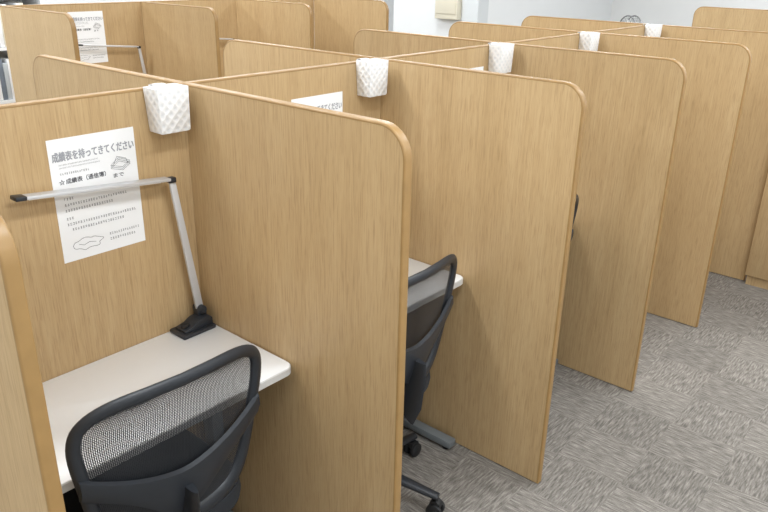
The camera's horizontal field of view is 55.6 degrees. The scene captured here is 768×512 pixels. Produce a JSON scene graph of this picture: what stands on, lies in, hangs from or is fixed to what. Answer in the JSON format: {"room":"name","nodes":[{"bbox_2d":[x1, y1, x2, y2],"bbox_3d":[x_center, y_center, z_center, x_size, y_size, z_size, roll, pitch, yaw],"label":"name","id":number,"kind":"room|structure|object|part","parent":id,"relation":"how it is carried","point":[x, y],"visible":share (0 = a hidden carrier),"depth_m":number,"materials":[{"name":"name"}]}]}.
{"room":"study cubicle room","nodes":[
{"label":"study cubicle room","id":0,"kind":"room"},
{"bbox_2d":[43,0,314,46],"bbox_3d":[-3.844,-2.641,7.283,0.100,2.700,11.600,19,28,37],"label":"wall","id":1,"kind":"structure","parent":0,"point":[44,1],"depth_m":7.91,"materials":[{"name":"white paint"}]},
{"bbox_2d":[393,0,612,36],"bbox_3d":[1.479,-2.959,8.334,1.050,2.700,3.000,19,28,37],"label":"wall pillar","id":2,"kind":"structure","parent":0,"point":[410,16],"depth_m":7.55,"materials":[{"name":"white paint"}]},
{"bbox_2d":[435,0,461,19],"bbox_3d":[0.632,-2.622,7.063,0.270,0.620,0.087,19,28,37],"label":"wall box","id":3,"kind":"object","parent":2,"relation":"attached to","point":[444,9],"visible":1,"depth_m":7.10,"materials":[{"name":"beige plastic"}]},
{"bbox_2d":[462,0,488,22],"bbox_3d":[0.890,-2.450,7.052,0.175,2.699,0.180,19,28,37],"label":"trim","id":4,"kind":"structure","parent":2,"relation":"attached to","point":[476,11],"depth_m":7.02,"materials":[{"name":"grey paint"}]},
{"bbox_2d":[382,0,767,30],"bbox_3d":[3.949,-2.885,8.278,10.400,2.700,0.100,19,28,37],"label":"wall","id":5,"kind":"structure","parent":0,"point":[663,12],"depth_m":8.73,"materials":[{"name":"white paint"}]},
{"bbox_2d":[400,271,767,511],"bbox_3d":[0.110,-0.010,4.658,10.400,0.050,11.600,19,28,37],"label":"floor","id":6,"kind":"structure","parent":0,"point":[691,433],"depth_m":2.84,"materials":[{"name":"carpet"}]},
{"bbox_2d":[0,0,42,103],"bbox_3d":[-2.691,-1.103,5.148,0.300,1.500,0.640,19,28,37],"label":"bookcase","id":7,"kind":"object","parent":6,"relation":"on","point":[3,50],"visible":0.04,"depth_m":5.11,"materials":[{"name":"white plastic"}]},
{"bbox_2d":[0,82,3,99],"bbox_3d":[-2.718,-1.207,5.048,0.245,0.222,0.021,19,28,37],"label":"book","id":8,"kind":"object","parent":7,"relation":"on","point":[1,93],"visible":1,"depth_m":5.00,"materials":[{"name":"white paper"}]},
{"bbox_2d":[0,19,4,46],"bbox_3d":[-2.668,-1.553,4.962,0.245,0.231,0.030,19,28,37],"label":"book","id":9,"kind":"object","parent":7,"relation":"on","point":[2,44],"visible":1,"depth_m":4.91,"materials":[{"name":"white paper"}]},
{"bbox_2d":[0,12,5,46],"bbox_3d":[-2.651,-1.577,4.973,0.245,0.266,0.019,19,28,37],"label":"book","id":10,"kind":"object","parent":7,"relation":"on","point":[0,12],"visible":0.3,"depth_m":4.91,"materials":[{"name":"beige paper"}]},
{"bbox_2d":[0,59,7,99],"bbox_3d":[-2.700,-1.238,5.058,0.245,0.275,0.030,19,28,37],"label":"book","id":11,"kind":"object","parent":7,"relation":"on","point":[2,77],"visible":0.95,"depth_m":4.99,"materials":[{"name":"paper"}]},
{"bbox_2d":[2,62,12,98],"bbox_3d":[-2.679,-1.232,5.086,0.245,0.242,0.028,19,28,37],"label":"book","id":12,"kind":"object","parent":7,"relation":"on","point":[5,68],"visible":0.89,"depth_m":5.01,"materials":[{"name":"white paper"}]},
{"bbox_2d":[0,57,14,98],"bbox_3d":[-2.659,-1.252,5.104,0.245,0.267,0.031,19,28,37],"label":"book","id":13,"kind":"object","parent":7,"relation":"on","point":[4,60],"visible":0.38,"depth_m":5.01,"materials":[{"name":"white paper"}]},
{"bbox_3d":[-2.687,-1.111,5.141,0.290,0.020,0.598,19,28,37],"label":"shelf","id":14,"kind":"part","parent":7,"relation":"part of","materials":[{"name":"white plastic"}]},
{"bbox_2d":[0,1,18,4],"bbox_3d":[-2.574,-1.613,5.055,0.245,0.276,0.025,19,28,37],"label":"book","id":15,"kind":"object","parent":7,"relation":"on","point":[2,2],"visible":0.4,"depth_m":4.99,"materials":[{"name":"white paper"}]},
{"bbox_3d":[-2.801,-1.140,5.235,0.010,1.500,0.600,19,28,37],"label":"panel","id":16,"kind":"part","parent":7,"relation":"part of","materials":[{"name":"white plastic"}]},
{"bbox_3d":[-2.489,-1.188,5.367,0.300,1.500,0.020,19,28,37],"label":"panel","id":17,"kind":"part","parent":7,"relation":"part of","materials":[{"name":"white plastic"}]},
{"bbox_2d":[0,215,65,511],"bbox_3d":[-0.788,0.498,1.429,0.738,1.396,0.026,19,28,37],"label":"partition panel","id":18,"kind":"object","parent":6,"relation":"on","point":[29,473],"visible":1,"depth_m":1.07,"materials":[{"name":"brown wood"}]},
{"bbox_2d":[1,6,80,101],"bbox_3d":[-1.880,-0.659,4.176,0.776,1.431,0.026,19,28,37],"label":"partition panel","id":19,"kind":"object","parent":6,"relation":"on","point":[30,33],"visible":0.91,"depth_m":3.99,"materials":[{"name":"brown wood"}]},
{"bbox_2d":[0,1,147,102],"bbox_3d":[-1.903,-0.881,4.722,0.026,1.431,0.889,19,28,37],"label":"partition panel","id":20,"kind":"object","parent":6,"relation":"on","point":[123,22],"visible":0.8,"depth_m":4.70,"materials":[{"name":"brown wood"}]},
{"bbox_2d":[67,11,107,62],"bbox_3d":[-1.849,-1.365,4.559,0.002,0.312,0.229,19,28,37],"label":"paper notice","id":21,"kind":"object","parent":20,"relation":"attached to","point":[89,24],"visible":0.85,"depth_m":4.57,"materials":[{"name":"white paper"}]},
{"bbox_2d":[0,81,204,438],"bbox_3d":[-0.807,0.285,1.953,0.026,1.396,0.808,19,28,37],"label":"partition panel","id":22,"kind":"object","parent":6,"relation":"on","point":[87,310],"visible":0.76,"depth_m":1.89,"materials":[{"name":"brown wood"}]},
{"bbox_2d":[45,127,144,263],"bbox_3d":[-0.722,-0.156,1.848,0.002,0.312,0.229,19,28,37],"label":"paper notice","id":23,"kind":"object","parent":22,"relation":"attached to","point":[91,223],"visible":1,"depth_m":1.84,"materials":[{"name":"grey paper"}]},
{"bbox_2d":[66,199,111,211],"bbox_3d":[-0.741,-0.127,1.835,0.001,0.006,0.126,19,28,37],"label":"print","id":24,"kind":"object","parent":23,"relation":"attached to","point":[111,199],"depth_m":1.84},
{"bbox_2d":[65,190,125,206],"bbox_3d":[-0.727,-0.146,1.844,0.001,0.006,0.168,19,28,37],"label":"print","id":25,"kind":"object","parent":23,"relation":"attached to","point":[125,190],"depth_m":1.83},
{"bbox_2d":[73,215,123,230],"bbox_3d":[-0.730,-0.085,1.867,0.001,0.006,0.140,19,28,37],"label":"print","id":26,"kind":"object","parent":23,"relation":"attached to","point":[123,215],"depth_m":1.86},
{"bbox_2d":[68,207,134,225],"bbox_3d":[-0.721,-0.102,1.871,0.001,0.006,0.188,19,28,37],"label":"print","id":27,"kind":"object","parent":23,"relation":"attached to","point":[134,207],"depth_m":1.86},
{"bbox_2d":[143,83,190,134],"bbox_3d":[-0.575,-0.388,1.906,0.096,0.118,0.096,19,28,37],"label":"holder","id":28,"kind":"object","parent":22,"relation":"attached to","point":[167,105],"visible":1,"depth_m":1.88,"materials":[{"name":"white plastic"}]},
{"bbox_2d":[33,55,184,99],"bbox_3d":[-0.887,0.064,2.494,0.856,1.396,0.026,19,28,37],"label":"partition panel","id":29,"kind":"object","parent":6,"relation":"on","point":[54,77],"visible":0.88,"depth_m":2.31,"materials":[{"name":"brown wood"}]},
{"bbox_2d":[63,344,260,511],"bbox_3d":[-0.590,0.600,1.856,0.590,0.900,0.576,20,29,38],"label":"mesh office chair","id":30,"kind":"object","parent":6,"relation":"on","point":[182,472],"visible":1,"depth_m":1.60,"materials":[{"name":"black plastic"}]},
{"bbox_3d":[-0.640,0.605,1.882,0.450,0.097,0.450,20,29,38],"label":"seat","id":31,"kind":"part","parent":30,"relation":"part of","materials":[{"name":"black fabric"}]},
{"bbox_2d":[43,325,290,511],"bbox_3d":[-0.649,0.673,1.940,0.426,0.700,0.779,19,28,37],"label":"desk","id":32,"kind":"object","parent":6,"relation":"on","point":[72,395],"visible":0.53,"depth_m":1.89,"materials":[{"name":"laminate"}]},
{"bbox_2d":[10,176,215,339],"bbox_3d":[-0.677,0.035,1.909,0.074,0.504,0.489,19,28,37],"label":"desk lamp","id":33,"kind":"object","parent":32,"relation":"on","point":[199,322],"visible":1,"depth_m":2.03,"materials":[{"name":"silver plastic"}]},
{"bbox_2d":[33,183,157,199],"bbox_3d":[-0.709,-0.164,1.802,0.024,0.033,0.344,19,28,37],"label":"diffuser","id":34,"kind":"object","parent":33,"relation":"attached to","point":[78,190],"depth_m":1.77,"materials":[{"name":"white plastic"}]},
{"bbox_3d":[-0.575,0.202,2.107,0.026,0.014,0.025,19,28,37],"label":"clamp knob","id":35,"kind":"part","parent":33,"relation":"part of","materials":[{"name":"black plastic"}]},
{"bbox_3d":[-0.557,-0.025,2.055,0.009,0.398,0.073,19,28,37],"label":"post","id":36,"kind":"part","parent":33,"relation":"part of","materials":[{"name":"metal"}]},
{"bbox_3d":[-0.530,0.538,2.271,0.050,0.647,0.040,19,28,37],"label":"leg","id":37,"kind":"part","parent":32,"relation":"part of","materials":[{"name":"grey paint"}]},
{"bbox_2d":[141,1,221,81],"bbox_3d":[-1.300,-0.902,4.806,0.776,1.431,0.026,19,28,37],"label":"partition panel","id":38,"kind":"object","parent":6,"relation":"on","point":[182,42],"visible":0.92,"depth_m":4.59,"materials":[{"name":"brown wood"}]},
{"bbox_2d":[140,0,237,76],"bbox_3d":[-1.358,-1.110,5.313,0.026,1.431,0.779,19,28,37],"label":"partition panel","id":39,"kind":"object","parent":6,"relation":"on","point":[225,10],"visible":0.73,"depth_m":5.29,"materials":[{"name":"brown wood"}]},
{"bbox_2d":[236,0,312,48],"bbox_3d":[-0.791,-1.116,5.357,0.776,1.431,0.026,19,28,37],"label":"partition panel","id":40,"kind":"object","parent":6,"relation":"on","point":[272,22],"visible":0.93,"depth_m":5.11,"materials":[{"name":"brown wood"}]},
{"bbox_2d":[187,57,381,118],"bbox_3d":[-0.280,0.064,2.525,0.026,1.396,0.807,19,28,37],"label":"partition panel","id":41,"kind":"object","parent":6,"relation":"on","point":[301,82],"visible":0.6,"depth_m":2.29,"materials":[{"name":"brown wood"}]},
{"bbox_2d":[291,91,342,111],"bbox_3d":[-0.215,-0.371,2.396,0.002,0.312,0.229,19,28,37],"label":"paper notice","id":42,"kind":"object","parent":41,"relation":"attached to","point":[331,101],"visible":0.23,"depth_m":2.37,"materials":[{"name":"white paper"}]},
{"bbox_2d":[356,58,388,96],"bbox_3d":[-0.052,-0.607,2.473,0.096,0.118,0.096,19,28,37],"label":"holder","id":43,"kind":"object","parent":41,"relation":"attached to","point":[372,74],"visible":1,"depth_m":2.44,"materials":[{"name":"white plastic"}]},
{"bbox_2d":[184,83,411,511],"bbox_3d":[-0.250,0.281,1.992,0.768,1.396,0.026,19,28,37],"label":"partition panel","id":44,"kind":"object","parent":6,"relation":"on","point":[302,212],"visible":0.97,"depth_m":1.85,"materials":[{"name":"brown wood"}]},
{"bbox_2d":[223,39,379,76],"bbox_3d":[-0.360,-0.158,3.066,0.856,1.396,0.026,19,28,37],"label":"partition panel","id":45,"kind":"object","parent":6,"relation":"on","point":[240,57],"visible":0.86,"depth_m":2.89,"materials":[{"name":"brown wood"}]},
{"bbox_2d":[314,0,388,53],"bbox_3d":[-0.277,-1.332,5.916,0.776,1.431,0.026,19,28,37],"label":"partition panel","id":46,"kind":"object","parent":6,"relation":"on","point":[337,23],"visible":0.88,"depth_m":5.75,"materials":[{"name":"brown wood"}]},
{"bbox_2d":[353,29,500,56],"bbox_3d":[0.167,-0.379,3.637,0.856,1.396,0.026,19,28,37],"label":"partition panel","id":47,"kind":"object","parent":6,"relation":"on","point":[367,42],"visible":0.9,"depth_m":3.46,"materials":[{"name":"brown wood"}]},
{"bbox_2d":[401,254,456,511],"bbox_3d":[-0.060,0.394,2.390,0.597,0.902,0.568,20,29,38],"label":"mesh office chair","id":48,"kind":"object","parent":6,"relation":"on","point":[419,358],"visible":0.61,"depth_m":2.23,"materials":[{"name":"black plastic"}]},
{"bbox_3d":[0.026,0.688,2.618,0.052,0.054,0.260,20,29,39],"label":"leg","id":49,"kind":"part","parent":48,"relation":"part of","materials":[{"name":"black plastic"}]},
{"bbox_3d":[0.063,0.758,2.448,0.260,0.054,0.052,11,24,22],"label":"leg","id":50,"kind":"part","parent":48,"relation":"part of","materials":[{"name":"black plastic"}]},
{"bbox_3d":[-0.111,0.403,2.405,0.450,0.097,0.450,17,27,34],"label":"seat","id":51,"kind":"part","parent":48,"relation":"part of","materials":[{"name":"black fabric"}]},
{"bbox_3d":[0.085,0.238,2.178,0.091,0.449,0.487,17,27,34],"label":"frame","id":52,"kind":"part","parent":48,"relation":"part of","materials":[{"name":"black plastic"}]},
{"bbox_2d":[403,258,462,448],"bbox_3d":[-0.123,0.452,2.512,0.426,0.700,0.779,19,28,37],"label":"desk","id":53,"kind":"object","parent":6,"relation":"on","point":[415,266],"visible":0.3,"depth_m":2.75,"materials":[{"name":"laminate"}]},
{"bbox_2d":[382,42,507,70],"bbox_3d":[0.247,-0.158,3.096,0.026,1.396,0.807,19,28,37],"label":"partition panel","id":54,"kind":"object","parent":6,"relation":"on","point":[469,57],"visible":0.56,"depth_m":2.86,"materials":[{"name":"brown wood"}]},
{"bbox_2d":[470,66,483,69],"bbox_3d":[0.334,-0.608,2.990,0.002,0.312,0.229,19,28,37],"label":"paper notice","id":55,"kind":"object","parent":54,"relation":"attached to","point":[482,67],"visible":0.02,"depth_m":2.99,"materials":[{"name":"white paper"}]},
{"bbox_2d":[488,42,513,72],"bbox_3d":[0.475,-0.828,3.044,0.096,0.118,0.096,19,28,37],"label":"holder","id":56,"kind":"object","parent":54,"relation":"attached to","point":[500,54],"visible":0.89,"depth_m":3.01,"materials":[{"name":"white plastic"}]},
{"bbox_2d":[380,58,586,483],"bbox_3d":[0.277,0.059,2.563,0.768,1.396,0.026,19,28,37],"label":"partition panel","id":57,"kind":"object","parent":6,"relation":"on","point":[496,156],"visible":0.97,"depth_m":2.44,"materials":[{"name":"brown wood"}]},
{"bbox_2d":[448,21,587,41],"bbox_3d":[0.693,-0.600,4.209,0.856,1.396,0.026,19,28,37],"label":"partition panel","id":58,"kind":"object","parent":6,"relation":"on","point":[468,30],"visible":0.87,"depth_m":4.00,"materials":[{"name":"brown wood"}]},
{"bbox_2d":[508,33,579,48],"bbox_3d":[0.773,-0.379,3.668,0.026,1.396,0.807,19,28,37],"label":"partition panel","id":59,"kind":"object","parent":6,"relation":"on","point":[571,41],"visible":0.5,"depth_m":3.43,"materials":[{"name":"brown wood"}]},
{"bbox_2d":[578,31,599,50],"bbox_3d":[1.001,-1.050,3.616,0.096,0.118,0.096,19,28,37],"label":"holder","id":60,"kind":"object","parent":59,"relation":"attached to","point":[587,40],"visible":0.66,"depth_m":3.57,"materials":[{"name":"white plastic"}]},
{"bbox_2d":[571,194,578,239],"bbox_3d":[0.465,0.163,2.985,0.582,0.900,0.584,20,29,38],"label":"mesh office chair","id":61,"kind":"object","parent":6,"relation":"on","point":[577,197],"visible":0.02,"depth_m":2.90,"materials":[{"name":"black plastic"}]},
{"bbox_3d":[0.612,-0.001,2.793,0.091,0.449,0.487,20,29,38],"label":"frame","id":62,"kind":"part","parent":61,"relation":"part of","materials":[{"name":"black plastic"}]},
{"bbox_2d":[521,16,646,31],"bbox_3d":[1.220,-0.821,4.780,0.856,1.396,0.026,19,28,37],"label":"partition panel","id":63,"kind":"object","parent":6,"relation":"on","point":[588,25],"visible":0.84,"depth_m":4.55,"materials":[{"name":"brown wood"}]},
{"bbox_2d":[507,43,686,390],"bbox_3d":[0.803,-0.162,3.135,0.768,1.396,0.026,19,28,37],"label":"partition panel","id":64,"kind":"object","parent":6,"relation":"on","point":[635,102],"visible":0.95,"depth_m":2.97,"materials":[{"name":"brown wood"}]},
{"bbox_2d":[590,25,644,35],"bbox_3d":[1.300,-0.600,4.239,0.026,1.396,0.807,19,28,37],"label":"partition panel","id":65,"kind":"object","parent":6,"relation":"on","point":[639,30],"visible":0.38,"depth_m":4.00,"materials":[{"name":"brown wood"}]},
{"bbox_2d":[643,24,662,36],"bbox_3d":[1.528,-1.271,4.187,0.096,0.118,0.096,19,28,37],"label":"holder","id":66,"kind":"object","parent":65,"relation":"attached to","point":[653,30],"visible":0.64,"depth_m":4.14,"materials":[{"name":"white plastic"}]},
{"bbox_2d":[620,15,641,22],"bbox_3d":[1.822,-1.087,5.491,0.360,1.384,0.408,-1,22,-6],"label":"pedestal fan","id":67,"kind":"object","parent":6,"relation":"on","point":[626,15],"visible":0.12,"depth_m":5.22,"materials":[{"name":"white plastic"}]},
{"bbox_2d":[597,32,751,326],"bbox_3d":[1.330,-0.383,3.706,0.768,1.396,0.026,19,28,37],"label":"partition panel","id":68,"kind":"object","parent":6,"relation":"on","point":[717,72],"visible":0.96,"depth_m":3.51,"materials":[{"name":"brown wood"}]},
{"bbox_2d":[660,25,767,279],"bbox_3d":[1.856,-0.604,4.277,0.768,1.396,0.026,19,28,37],"label":"partition panel","id":69,"kind":"object","parent":6,"relation":"on","point":[748,172],"visible":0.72,"depth_m":4.12,"materials":[{"name":"brown wood"}]},
{"bbox_2d":[692,6,767,31],"bbox_3d":[3.277,-1.310,6.086,1.580,1.396,0.026,19,28,37],"label":"partition panel","id":70,"kind":"object","parent":6,"relation":"on","point":[706,17],"visible":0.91,"depth_m":6.13,"materials":[{"name":"brown wood"}]},
{"bbox_2d":[745,174,767,289],"bbox_3d":[2.581,-0.331,3.912,0.898,1.200,0.459,19,28,37],"label":"storage cabinet","id":71,"kind":"object","parent":6,"relation":"on","point":[756,272],"visible":1,"depth_m":4.14,"materials":[{"name":"brown wood"}]},
{"bbox_3d":[-1.702,-0.495,4.763,0.426,0.700,0.779,19,28,37],"label":"desk","id":72,"kind":"object","parent":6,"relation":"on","visible":0},
{"bbox_2d":[78,44,145,73],"bbox_3d":[-1.707,-1.125,4.714,0.074,0.504,0.489,19,28,37],"label":"desk lamp","id":73,"kind":"object","parent":72,"relation":"on","point":[138,47],"visible":0.32,"depth_m":4.71,"materials":[{"name":"silver plastic"}]},
{"bbox_3d":[-1.587,-1.185,4.860,0.009,0.398,0.073,19,28,37],"label":"post","id":74,"kind":"part","parent":73,"relation":"part of","materials":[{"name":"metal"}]}
]}

